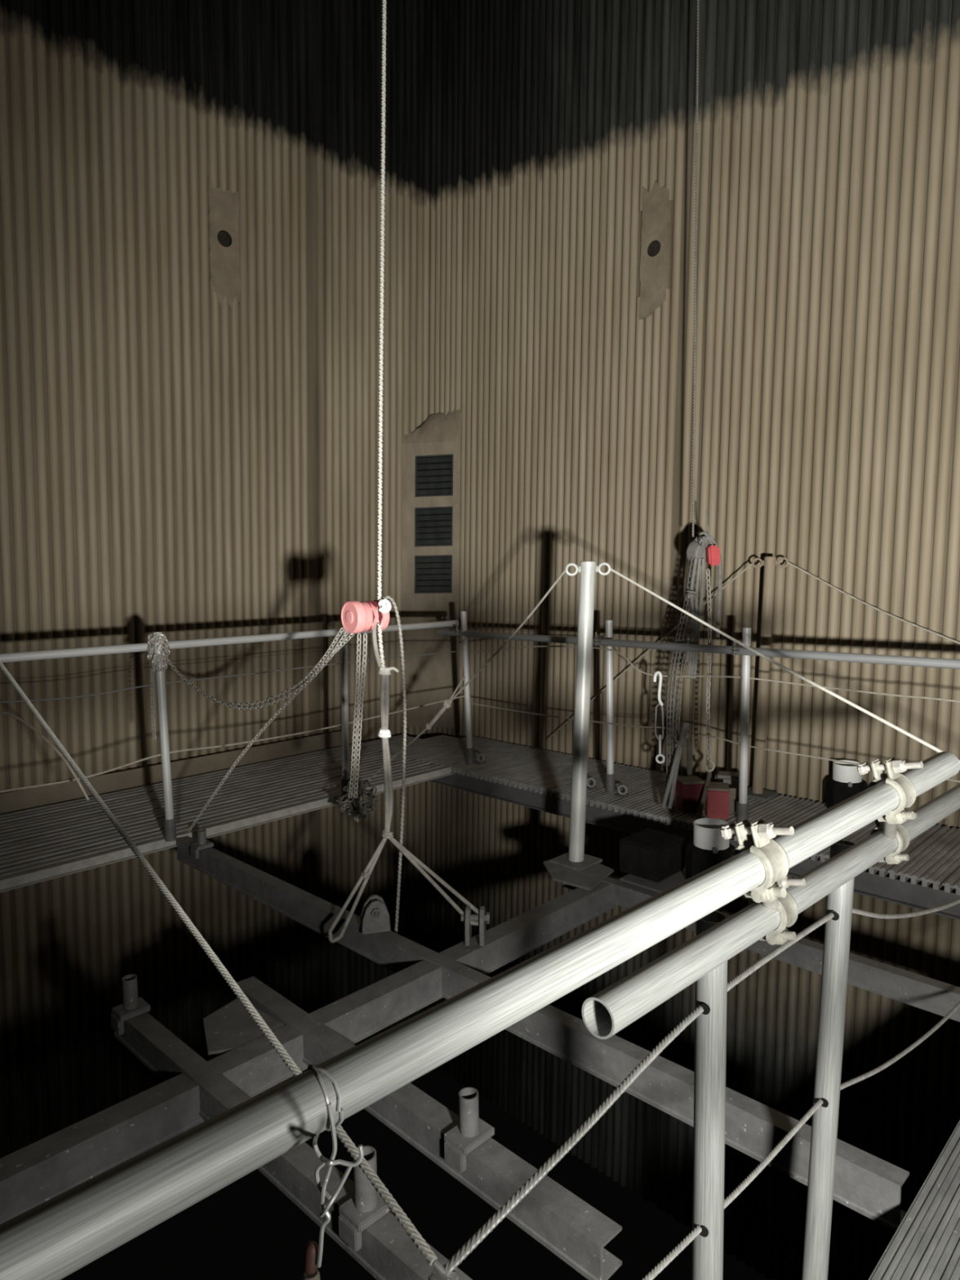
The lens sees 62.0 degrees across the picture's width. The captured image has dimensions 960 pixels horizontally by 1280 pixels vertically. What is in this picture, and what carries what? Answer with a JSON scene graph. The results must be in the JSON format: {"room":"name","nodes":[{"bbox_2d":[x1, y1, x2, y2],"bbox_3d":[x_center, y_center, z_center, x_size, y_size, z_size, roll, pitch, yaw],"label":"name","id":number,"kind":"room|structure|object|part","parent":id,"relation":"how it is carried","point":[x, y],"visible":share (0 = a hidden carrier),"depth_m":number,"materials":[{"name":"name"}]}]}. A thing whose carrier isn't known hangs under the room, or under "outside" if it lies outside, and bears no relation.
{"room":"industrial shaft","nodes":[
{"label":"industrial shaft","id":0,"kind":"room"},
{"bbox_2d":[0,0,431,1158],"bbox_3d":[-2.459,-1.631,6.016,0.330,12.600,6.185,4,7,45],"label":"wall","id":1,"kind":"structure","parent":0,"point":[190,193],"depth_m":6.22,"materials":[{"name":"beige metal"}]},
{"bbox_2d":[0,728,453,892],"bbox_3d":[-2.405,1.113,5.115,1.387,0.182,4.840,4,7,45],"label":"deck","id":2,"kind":"object","parent":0,"point":[43,843],"visible":0.83,"depth_m":5.49,"materials":[{"name":"grey metal"}]},
{"bbox_2d":[152,631,177,841],"bbox_3d":[-1.838,0.567,4.664,0.065,1.232,0.073,4,7,45],"label":"post","id":3,"kind":"object","parent":2,"relation":"on","point":[170,827],"visible":0.99,"depth_m":4.65,"materials":[{"name":"grey metal"}]},
{"bbox_2d":[146,633,170,740],"bbox_3d":[-1.852,0.268,4.631,0.121,0.622,0.124,4,7,45],"label":"chain","id":4,"kind":"object","parent":3,"relation":"attached to","point":[158,639],"visible":0.97,"depth_m":4.59,"materials":[{"name":"metal"}]},
{"bbox_2d":[0,620,458,662],"bbox_3d":[-1.604,0.008,4.942,0.048,0.058,4.028,4,7,45],"label":"guard rail","id":5,"kind":"object","parent":3,"relation":"attached to","point":[137,647],"visible":0.86,"depth_m":4.81,"materials":[{"name":"grey metal"}]},
{"bbox_2d":[0,660,437,1266],"bbox_3d":[-1.872,-0.136,2.852,0.013,1.540,5.302,-6,7,-43],"label":"rope","id":6,"kind":"object","parent":5,"relation":"attached to","point":[426,1251],"visible":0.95,"depth_m":1.34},
{"bbox_2d":[447,622,458,634],"bbox_3d":[-0.210,-0.096,6.328,0.102,0.096,0.045,4,7,45],"label":"coupler","id":7,"kind":"object","parent":5,"relation":"attached to","point":[451,628],"visible":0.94,"depth_m":6.30,"materials":[{"name":"metal"}]},
{"bbox_2d":[0,650,462,702],"bbox_3d":[-1.356,0.208,5.150,0.009,0.041,3.465,4,7,45],"label":"wire","id":8,"kind":"object","parent":3,"relation":"attached to","point":[92,695],"visible":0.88,"depth_m":4.83,"materials":[{"name":"grey metal"}]},
{"bbox_2d":[0,711,89,800],"bbox_3d":[-2.233,0.556,3.907,0.650,0.465,0.026,-1,5,3],"label":"loose wire","id":9,"kind":"object","parent":8,"relation":"hanging from","point":[36,731],"visible":1,"depth_m":3.90,"materials":[{"name":"grey metal"}]},
{"bbox_2d":[0,695,464,792],"bbox_3d":[-1.356,0.623,5.178,0.012,0.108,3.502,4,7,45],"label":"wire","id":10,"kind":"object","parent":3,"relation":"attached to","point":[371,717],"visible":0.94,"depth_m":4.84,"materials":[{"name":"grey metal"}]},
{"bbox_2d":[340,628,350,798],"bbox_3d":[-0.934,0.507,5.518,0.065,1.176,0.091,4,7,45],"label":"post","id":11,"kind":"object","parent":2,"relation":"on","point":[345,779],"visible":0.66,"depth_m":5.51,"materials":[{"name":"grey metal"}]},
{"bbox_2d":[0,859,617,1224],"bbox_3d":[-0.454,1.353,3.160,0.434,0.135,3.110,4,7,45],"label":"cross beam","id":12,"kind":"structure","parent":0,"point":[48,1167],"depth_m":2.67,"materials":[{"name":"grey metal"}]},
{"bbox_3d":[-0.869,1.345,2.788,0.290,0.010,0.260,4,7,45],"label":"gusset plate","id":13,"kind":"part","parent":12,"relation":"part of","materials":[{"name":"grey metal"}]},
{"bbox_2d":[111,973,471,1279],"bbox_3d":[-0.517,1.353,2.163,2.153,0.250,0.121,4,7,43],"label":"beam","id":14,"kind":"structure","parent":12,"relation":"attached to","point":[361,1222],"depth_m":2.08,"materials":[{"name":"grey metal"}]},
{"bbox_2d":[111,973,150,1035],"bbox_3d":[-1.248,1.290,2.850,0.085,0.178,0.112,4,7,45],"label":"socket","id":15,"kind":"object","parent":14,"relation":"attached to","point":[133,1008],"depth_m":2.83,"materials":[{"name":"grey metal"}]},
{"bbox_2d":[338,1146,390,1252],"bbox_3d":[-0.280,1.342,1.940,0.085,0.198,0.112,4,7,45],"label":"socket","id":16,"kind":"object","parent":14,"relation":"attached to","point":[364,1213],"depth_m":1.91,"materials":[{"name":"grey metal"}]},
{"bbox_2d":[233,976,622,1279],"bbox_3d":[-0.307,1.334,2.464,1.720,0.230,0.122,4,7,45],"label":"beam","id":17,"kind":"structure","parent":12,"relation":"attached to","point":[575,1231],"depth_m":2.14,"materials":[{"name":"grey metal"}]},
{"bbox_2d":[444,1087,494,1173],"bbox_3d":[-0.032,1.326,2.187,0.085,0.178,0.122,4,7,45],"label":"socket","id":18,"kind":"object","parent":17,"relation":"attached to","point":[473,1135],"depth_m":2.16,"materials":[{"name":"grey metal"}]},
{"bbox_2d":[461,906,489,946],"bbox_3d":[-0.019,1.195,3.368,0.120,0.142,0.124,-1,5,4],"label":"lifting lug","id":19,"kind":"object","parent":12,"relation":"on","point":[468,917],"visible":1,"depth_m":3.33,"materials":[{"name":"grey metal"}]},
{"bbox_2d":[382,829,479,925],"bbox_3d":[-0.215,1.026,3.480,0.531,0.328,0.050,2,6,33],"label":"sling","id":20,"kind":"object","parent":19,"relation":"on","point":[415,860],"visible":0.93,"depth_m":3.47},
{"bbox_3d":[-0.050,1.195,3.370,0.020,0.142,0.124,-1,5,4],"label":"cheek plate","id":21,"kind":"part","parent":19,"relation":"part of","materials":[{"name":"grey metal"}]},
{"bbox_3d":[0.010,1.194,3.366,0.020,0.142,0.124,-1,5,4],"label":"cheek plate","id":22,"kind":"part","parent":19,"relation":"part of","materials":[{"name":"grey metal"}]},
{"bbox_2d":[176,828,909,1231],"bbox_3d":[-0.359,1.282,3.387,3.962,0.225,0.108,4,7,44],"label":"beam","id":23,"kind":"structure","parent":12,"relation":"attached to","point":[866,1184],"depth_m":2.62,"materials":[{"name":"grey metal"}]},
{"bbox_2d":[190,828,213,858],"bbox_3d":[-1.595,1.162,4.579,0.085,0.148,0.107,4,7,45],"label":"socket","id":24,"kind":"object","parent":23,"relation":"attached to","point":[197,849],"depth_m":4.56,"materials":[{"name":"grey metal"}]},
{"bbox_2d":[360,894,391,934],"bbox_3d":[-0.458,1.192,3.481,0.124,0.142,0.120,-2,5,-14],"label":"lifting lug","id":25,"kind":"object","parent":23,"relation":"attached to","point":[375,915],"visible":1,"depth_m":3.45,"materials":[{"name":"grey metal"}]},
{"bbox_3d":[0.505,1.190,4.134,0.400,0.012,0.360,4,7,45],"label":"plate","id":26,"kind":"part","parent":12,"relation":"part of","materials":[{"name":"grey metal"}]},
{"bbox_2d":[549,560,610,871],"bbox_3d":[0.539,0.385,4.224,0.205,1.595,0.327,4,7,45],"label":"pole","id":27,"kind":"object","parent":12,"relation":"on","point":[575,859],"visible":1,"depth_m":4.20,"materials":[{"name":"grey metal"}]},
{"bbox_2d":[363,568,565,783],"bbox_3d":[-0.159,0.327,4.881,1.735,1.494,0.132,3,6,40],"label":"wire","id":28,"kind":"object","parent":27,"relation":"attached to","point":[446,704],"visible":0.98,"depth_m":4.89,"materials":[{"name":"grey metal"}]},
{"bbox_3d":[0.510,1.173,4.245,0.200,0.016,0.200,4,7,45],"label":"plate","id":29,"kind":"part","parent":27,"relation":"part of","materials":[{"name":"grey metal"}]},
{"bbox_2d":[609,568,959,761],"bbox_3d":[1.792,0.501,2.733,0.013,1.542,3.812,-4,6,-35],"label":"wire","id":30,"kind":"object","parent":27,"relation":"attached to","point":[793,673],"visible":1,"depth_m":3.38,"materials":[{"name":"metal"}]},
{"bbox_2d":[562,876,959,1022],"bbox_3d":[1.260,1.291,3.395,2.280,0.100,0.069,4,7,45],"label":"beam","id":31,"kind":"structure","parent":12,"relation":"attached to","point":[926,993],"depth_m":3.11,"materials":[{"name":"grey metal"}]},
{"bbox_2d":[619,862,686,893],"bbox_3d":[1.023,1.204,3.987,0.500,0.020,0.420,4,7,45],"label":"plate","id":32,"kind":"object","parent":31,"relation":"attached to","point":[679,877],"visible":0.2,"depth_m":3.97,"materials":[{"name":"metal"}]},
{"bbox_2d":[618,827,685,882],"bbox_3d":[0.883,1.099,4.102,0.240,0.170,0.260,4,7,45],"label":"box","id":33,"kind":"object","parent":32,"relation":"on","point":[649,854],"visible":1,"depth_m":4.03,"materials":[{"name":"black plastic"}]},
{"bbox_2d":[685,817,735,879],"bbox_3d":[1.126,1.045,3.895,0.244,0.310,0.232,4,7,45],"label":"canister","id":34,"kind":"object","parent":32,"relation":"on","point":[708,848],"visible":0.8,"depth_m":3.82,"materials":[{"name":"black plastic"}]},
{"bbox_2d":[372,0,399,831],"bbox_3d":[-0.410,-1.451,3.606,0.119,4.642,0.441,1,5,20],"label":"rope","id":35,"kind":"object","parent":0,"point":[384,733],"visible":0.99,"depth_m":3.61,"materials":[{"name":"white fabric"}]},
{"bbox_2d":[160,598,391,832],"bbox_3d":[-1.109,0.441,4.138,1.741,1.323,0.196,3,6,38],"label":"chain hoist","id":36,"kind":"object","parent":35,"relation":"hanging from","point":[357,616],"visible":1,"depth_m":3.63,"materials":[{"name":"red paint"}]},
{"bbox_2d":[335,777,378,823],"bbox_3d":[-0.740,0.985,4.904,0.260,0.282,0.253,4,7,45],"label":"chain","id":37,"kind":"object","parent":36,"relation":"attached to","point":[364,799],"visible":0.85,"depth_m":4.86,"materials":[{"name":"grey metal"}]},
{"bbox_3d":[-0.564,0.352,3.636,0.116,0.767,0.069,0,5,9],"label":"load chain","id":38,"kind":"part","parent":36,"relation":"part of","materials":[{"name":"metal"}]},
{"bbox_3d":[-0.505,-0.109,3.635,0.049,0.135,0.156,-5,7,-41],"label":"plate","id":39,"kind":"part","parent":36,"relation":"part of","materials":[{"name":"red paint"}]},
{"bbox_2d":[382,595,406,933],"bbox_3d":[-0.375,0.563,3.632,0.100,1.527,0.151,-3,5,-19],"label":"rope","id":40,"kind":"object","parent":36,"relation":"hanging from","point":[387,597],"visible":0.99,"depth_m":3.62,"materials":[{"name":"white fabric"}]},
{"bbox_2d":[328,837,386,942],"bbox_3d":[-0.532,1.094,3.534,0.303,0.428,0.045,-4,6,-35],"label":"sling","id":41,"kind":"object","parent":35,"relation":"hanging from","point":[370,866],"visible":1,"depth_m":3.52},
{"bbox_2d":[401,408,462,728],"bbox_3d":[-0.469,-0.688,7.820,0.688,3.082,0.220,0,5,13],"label":"panel","id":42,"kind":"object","parent":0,"point":[429,678],"depth_m":7.75,"materials":[{"name":"beige metal"}]},
{"bbox_2d":[414,555,452,593],"bbox_3d":[-0.444,-0.637,7.750,0.390,0.367,0.054,0,5,13],"label":"vent","id":43,"kind":"object","parent":42,"relation":"attached to","point":[433,573],"visible":1,"depth_m":7.74,"materials":[{"name":"black metal"}]},
{"bbox_2d":[414,453,453,497],"bbox_3d":[-0.432,-1.573,7.670,0.391,0.391,0.055,0,5,13],"label":"vent","id":44,"kind":"object","parent":42,"relation":"attached to","point":[434,473],"visible":1,"depth_m":7.66,"materials":[{"name":"black metal"}]},
{"bbox_2d":[414,506,453,546],"bbox_3d":[-0.439,-1.091,7.711,0.391,0.375,0.054,0,5,13],"label":"vent","id":45,"kind":"object","parent":42,"relation":"attached to","point":[433,526],"visible":1,"depth_m":7.71,"materials":[{"name":"black metal"}]},
{"bbox_2d":[355,734,959,919],"bbox_3d":[1.575,1.156,5.234,6.840,0.158,0.975,4,7,45],"label":"deck","id":46,"kind":"object","parent":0,"point":[934,855],"visible":0.62,"depth_m":5.36,"materials":[{"name":"metal"}]},
{"bbox_2d":[460,610,474,764],"bbox_3d":[-0.102,0.385,6.406,0.064,1.238,0.100,4,7,45],"label":"post","id":47,"kind":"object","parent":46,"relation":"on","point":[469,748],"visible":1,"depth_m":6.39,"materials":[{"name":"grey metal"}]},
{"bbox_2d":[475,753,486,764],"bbox_3d":[0.005,0.957,6.463,0.071,0.081,0.080,4,7,45],"label":"bolt","id":48,"kind":"object","parent":46,"relation":"on","point":[480,762],"visible":1,"depth_m":6.45,"materials":[{"name":"grey metal"}]},
{"bbox_2d":[586,777,597,791],"bbox_3d":[0.785,1.013,5.656,0.071,0.081,0.080,4,7,45],"label":"bolt","id":49,"kind":"object","parent":46,"relation":"on","point":[589,787],"visible":0.84,"depth_m":5.64,"materials":[{"name":"grey metal"}]},
{"bbox_2d":[605,619,615,792],"bbox_3d":[0.899,0.462,5.530,0.075,1.200,0.071,4,7,45],"label":"post","id":50,"kind":"object","parent":46,"relation":"on","point":[610,775],"visible":1,"depth_m":5.52,"materials":[{"name":"grey metal"}]},
{"bbox_2d":[470,702,959,782],"bbox_3d":[1.850,0.672,4.563,5.452,0.122,0.010,4,7,45],"label":"wire","id":51,"kind":"object","parent":50,"relation":"attached to","point":[759,748],"visible":0.74,"depth_m":4.99,"materials":[{"name":"grey metal"}]},
{"bbox_2d":[470,645,959,702],"bbox_3d":[1.846,0.228,4.521,5.442,0.216,0.010,4,7,45],"label":"wire","id":52,"kind":"object","parent":50,"relation":"attached to","point":[623,655],"visible":0.96,"depth_m":4.74,"materials":[{"name":"grey metal"}]},
{"bbox_2d":[653,671,665,764],"bbox_3d":[1.161,0.503,5.192,0.082,0.606,0.036,2,6,33],"label":"turnbuckle","id":53,"kind":"object","parent":52,"relation":"hanging from","point":[660,738],"visible":1,"depth_m":5.18,"materials":[{"name":"silver metal"}]},
{"bbox_2d":[615,784,629,798],"bbox_3d":[0.973,1.027,5.457,0.071,0.081,0.080,4,7,45],"label":"ring","id":54,"kind":"object","parent":46,"relation":"on","point":[622,795],"visible":1,"depth_m":5.45,"materials":[{"name":"grey metal"}]},
{"bbox_2d":[675,775,705,812],"bbox_3d":[1.347,0.990,5.134,0.144,0.198,0.144,-2,5,-6],"label":"box","id":55,"kind":"object","parent":46,"relation":"on","point":[689,789],"visible":0.83,"depth_m":5.07,"materials":[{"name":"paint"}]},
{"bbox_2d":[685,737,692,776],"bbox_3d":[1.387,0.815,5.300,0.032,0.325,0.060,-2,5,-9],"label":"rod","id":56,"kind":"object","parent":55,"relation":"on","point":[688,740],"visible":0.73,"depth_m":5.29,"materials":[{"name":"grey metal"}]},
{"bbox_3d":[1.346,0.899,5.126,0.144,0.014,0.144,-2,5,-6],"label":"dusty lid","id":57,"kind":"part","parent":55,"relation":"part of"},
{"bbox_2d":[665,531,722,813],"bbox_3d":[1.371,0.223,5.092,0.248,1.822,0.402,4,7,45],"label":"chain hoist","id":58,"kind":"object","parent":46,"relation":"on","point":[711,553],"visible":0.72,"depth_m":5.10,"materials":[{"name":"grey metal"}]},
{"bbox_3d":[1.293,0.304,5.122,0.329,1.658,0.099,-4,6,-35],"label":"hand chain","id":59,"kind":"part","parent":58,"relation":"part of","materials":[{"name":"grey metal"}]},
{"bbox_2d":[661,509,710,808],"bbox_3d":[1.307,0.103,4.985,0.123,1.839,0.541,4,7,45],"label":"bundle","id":60,"kind":"object","parent":58,"relation":"hanging from","point":[695,624],"visible":0.98,"depth_m":5.05,"materials":[{"name":"fabric"}]},
{"bbox_2d":[691,0,699,537],"bbox_3d":[1.389,-3.100,5.121,0.018,4.861,0.456,1,5,18],"label":"rope","id":61,"kind":"object","parent":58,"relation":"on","point":[698,1],"visible":1,"depth_m":5.12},
{"bbox_3d":[1.465,0.159,5.120,0.035,1.230,0.128,0,5,11],"label":"load chain","id":62,"kind":"part","parent":58,"relation":"part of","materials":[{"name":"metal"}]},
{"bbox_2d":[706,782,736,819],"bbox_3d":[1.507,1.003,4.987,0.183,0.193,0.154,0,5,13],"label":"box","id":63,"kind":"object","parent":46,"relation":"on","point":[721,799],"visible":0.91,"depth_m":4.93,"materials":[{"name":"paint"}]},
{"bbox_2d":[697,772,711,817],"bbox_3d":[1.424,0.974,5.031,0.056,0.232,0.237,2,6,32],"label":"strap","id":64,"kind":"object","parent":63,"relation":"on","point":[708,775],"visible":0.98,"depth_m":4.95,"materials":[{"name":"black fabric"}]},
{"bbox_3d":[1.482,0.913,4.985,0.134,0.014,0.154,0,5,13],"label":"dusty lid","id":65,"kind":"part","parent":63,"relation":"part of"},
{"bbox_3d":[1.560,1.005,5.027,0.100,0.150,0.012,0,5,14],"label":"panel","id":66,"kind":"part","parent":63,"relation":"part of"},
{"bbox_2d":[714,770,739,799],"bbox_3d":[1.689,0.981,5.393,0.197,0.160,0.158,1,5,21],"label":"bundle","id":67,"kind":"object","parent":46,"relation":"on","point":[732,778],"visible":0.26,"depth_m":5.33,"materials":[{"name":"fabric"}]},
{"bbox_2d":[737,626,751,822],"bbox_3d":[1.581,0.519,4.779,0.063,1.192,0.088,-1,5,-5],"label":"post","id":68,"kind":"object","parent":46,"relation":"on","point":[742,805],"visible":0.87,"depth_m":4.76,"materials":[{"name":"grey metal"}]},
{"bbox_2d":[437,629,959,669],"bbox_3d":[1.404,0.055,4.826,4.907,0.049,0.048,4,7,45],"label":"guard rail","id":69,"kind":"object","parent":68,"relation":"attached to","point":[771,652],"visible":0.89,"depth_m":4.68,"materials":[{"name":"grey metal"}]},
{"bbox_2d":[593,631,606,646],"bbox_3d":[0.809,-0.010,5.410,0.045,0.096,0.102,4,7,45],"label":"coupler","id":70,"kind":"object","parent":69,"relation":"attached to","point":[596,637],"visible":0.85,"depth_m":5.38,"materials":[{"name":"metal"}]},
{"bbox_2d":[731,641,742,655],"bbox_3d":[1.516,0.039,4.705,0.045,0.096,0.102,4,7,45],"label":"coupler","id":71,"kind":"object","parent":68,"relation":"attached to","point":[735,644],"visible":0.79,"depth_m":4.67,"materials":[{"name":"metal"}]},
{"bbox_2d":[746,556,788,800],"bbox_3d":[1.900,0.253,5.350,0.271,1.614,0.200,4,7,45],"label":"pole","id":72,"kind":"object","parent":46,"relation":"on","point":[757,791],"visible":0.95,"depth_m":5.34,"materials":[{"name":"grey metal"}]},
{"bbox_2d":[546,563,751,739],"bbox_3d":[1.224,0.170,6.136,0.073,1.486,1.917,-5,7,-41],"label":"wire","id":73,"kind":"object","parent":72,"relation":"attached to","point":[750,565],"visible":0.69,"depth_m":6.09,"materials":[{"name":"grey metal"}]},
{"bbox_3d":[1.889,1.046,5.444,0.200,0.016,0.200,4,7,45],"label":"plate","id":74,"kind":"part","parent":72,"relation":"part of","materials":[{"name":"grey metal"}]},
{"bbox_2d":[787,561,959,644],"bbox_3d":[2.559,-0.150,4.787,1.435,0.663,0.053,4,7,42],"label":"wire","id":75,"kind":"object","parent":72,"relation":"attached to","point":[788,562],"visible":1,"depth_m":4.92,"materials":[{"name":"grey metal"}]},
{"bbox_2d":[826,760,867,808],"bbox_3d":[2.307,0.927,5.027,0.244,0.310,0.232,4,7,45],"label":"canister","id":76,"kind":"object","parent":46,"relation":"on","point":[846,782],"visible":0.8,"depth_m":4.95,"materials":[{"name":"black plastic"}]},
{"bbox_2d":[424,0,959,1279],"bbox_3d":[2.147,-1.650,5.308,8.185,12.600,0.331,4,7,45],"label":"wall","id":77,"kind":"structure","parent":0,"point":[562,164],"depth_m":5.81,"materials":[{"name":"beige metal"}]},
{"bbox_2d":[868,1120,959,1279],"bbox_3d":[1.252,1.463,1.097,1.492,0.046,4.900,4,7,45],"label":"deck","id":78,"kind":"object","parent":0,"point":[925,1245],"visible":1,"depth_m":1.86,"materials":[{"name":"grey metal"}]},
{"bbox_2d":[691,911,728,1279],"bbox_3d":[0.446,1.117,1.426,0.166,1.255,0.077,4,7,45],"label":"post","id":79,"kind":"object","parent":78,"relation":"attached to","point":[711,989],"visible":0.85,"depth_m":1.42,"materials":[{"name":"grey metal"}]},
{"bbox_2d":[443,898,959,1275],"bbox_3d":[1.264,0.920,2.299,3.681,0.748,0.018,-6,7,-45],"label":"rope","id":80,"kind":"object","parent":79,"relation":"attached to","point":[540,1174],"visible":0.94,"depth_m":1.21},
{"bbox_2d":[428,1258,458,1279],"bbox_3d":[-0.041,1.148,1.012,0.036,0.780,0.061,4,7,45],"label":"knot","id":81,"kind":"object","parent":80,"relation":"attached to","point":[438,1273],"visible":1,"depth_m":0.98,"materials":[{"name":"fabric"}]},
{"bbox_2d":[581,783,959,1039],"bbox_3d":[0.799,0.478,1.719,0.055,0.122,1.812,4,7,45],"label":"tube","id":82,"kind":"object","parent":79,"relation":"attached to","point":[608,1011],"visible":0.89,"depth_m":1.29,"materials":[{"name":"silver metal"}]},
{"bbox_2d":[720,818,805,945],"bbox_3d":[0.481,0.414,1.352,0.117,0.292,0.284,1,6,26],"label":"coupler","id":83,"kind":"object","parent":82,"relation":"attached to","point":[772,894],"visible":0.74,"depth_m":1.25,"materials":[{"name":"metal"}]},
{"bbox_2d":[856,757,923,864],"bbox_3d":[0.878,0.377,1.718,0.118,0.336,0.438,2,6,27],"label":"coupler","id":84,"kind":"object","parent":82,"relation":"attached to","point":[891,821],"visible":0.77,"depth_m":1.55,"materials":[{"name":"metal"}]},
{"bbox_2d":[0,751,959,1279],"bbox_3d":[0.130,0.397,1.000,2.282,0.158,0.055,-5,6,-40],"label":"tube","id":85,"kind":"object","parent":84,"relation":"attached to","point":[64,1233],"visible":0.97,"depth_m":0.78,"materials":[{"name":"silver metal"}]},
{"bbox_2d":[306,1063,363,1267],"bbox_3d":[-0.144,0.455,0.738,0.042,0.172,0.123,-3,5,-25],"label":"wire","id":86,"kind":"object","parent":85,"relation":"attached to","point":[330,1121],"visible":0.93,"depth_m":0.69,"materials":[{"name":"silver metal"}]},
{"bbox_2d":[302,1240,319,1279],"bbox_3d":[-0.147,0.557,0.699,0.018,0.058,0.017,4,7,45],"label":"hanging rod","id":87,"kind":"object","parent":86,"relation":"hanging from","point":[311,1250],"visible":1,"depth_m":0.70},
{"bbox_3d":[-0.148,0.540,0.700,0.013,0.024,0.014,4,7,45],"label":"rod","id":88,"kind":"part","parent":87,"relation":"part of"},
{"bbox_2d":[642,1000,959,1279],"bbox_3d":[1.308,1.106,2.356,0.012,0.398,3.517,4,7,45],"label":"rope","id":89,"kind":"object","parent":79,"relation":"attached to","point":[691,1236],"visible":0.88,"depth_m":1.66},
{"bbox_2d":[801,840,855,1279],"bbox_3d":[0.826,1.088,1.806,0.166,1.240,0.207,4,7,45],"label":"post","id":90,"kind":"object","parent":78,"relation":"attached to","point":[837,940],"visible":0.89,"depth_m":1.82,"materials":[{"name":"grey metal"}]}
]}

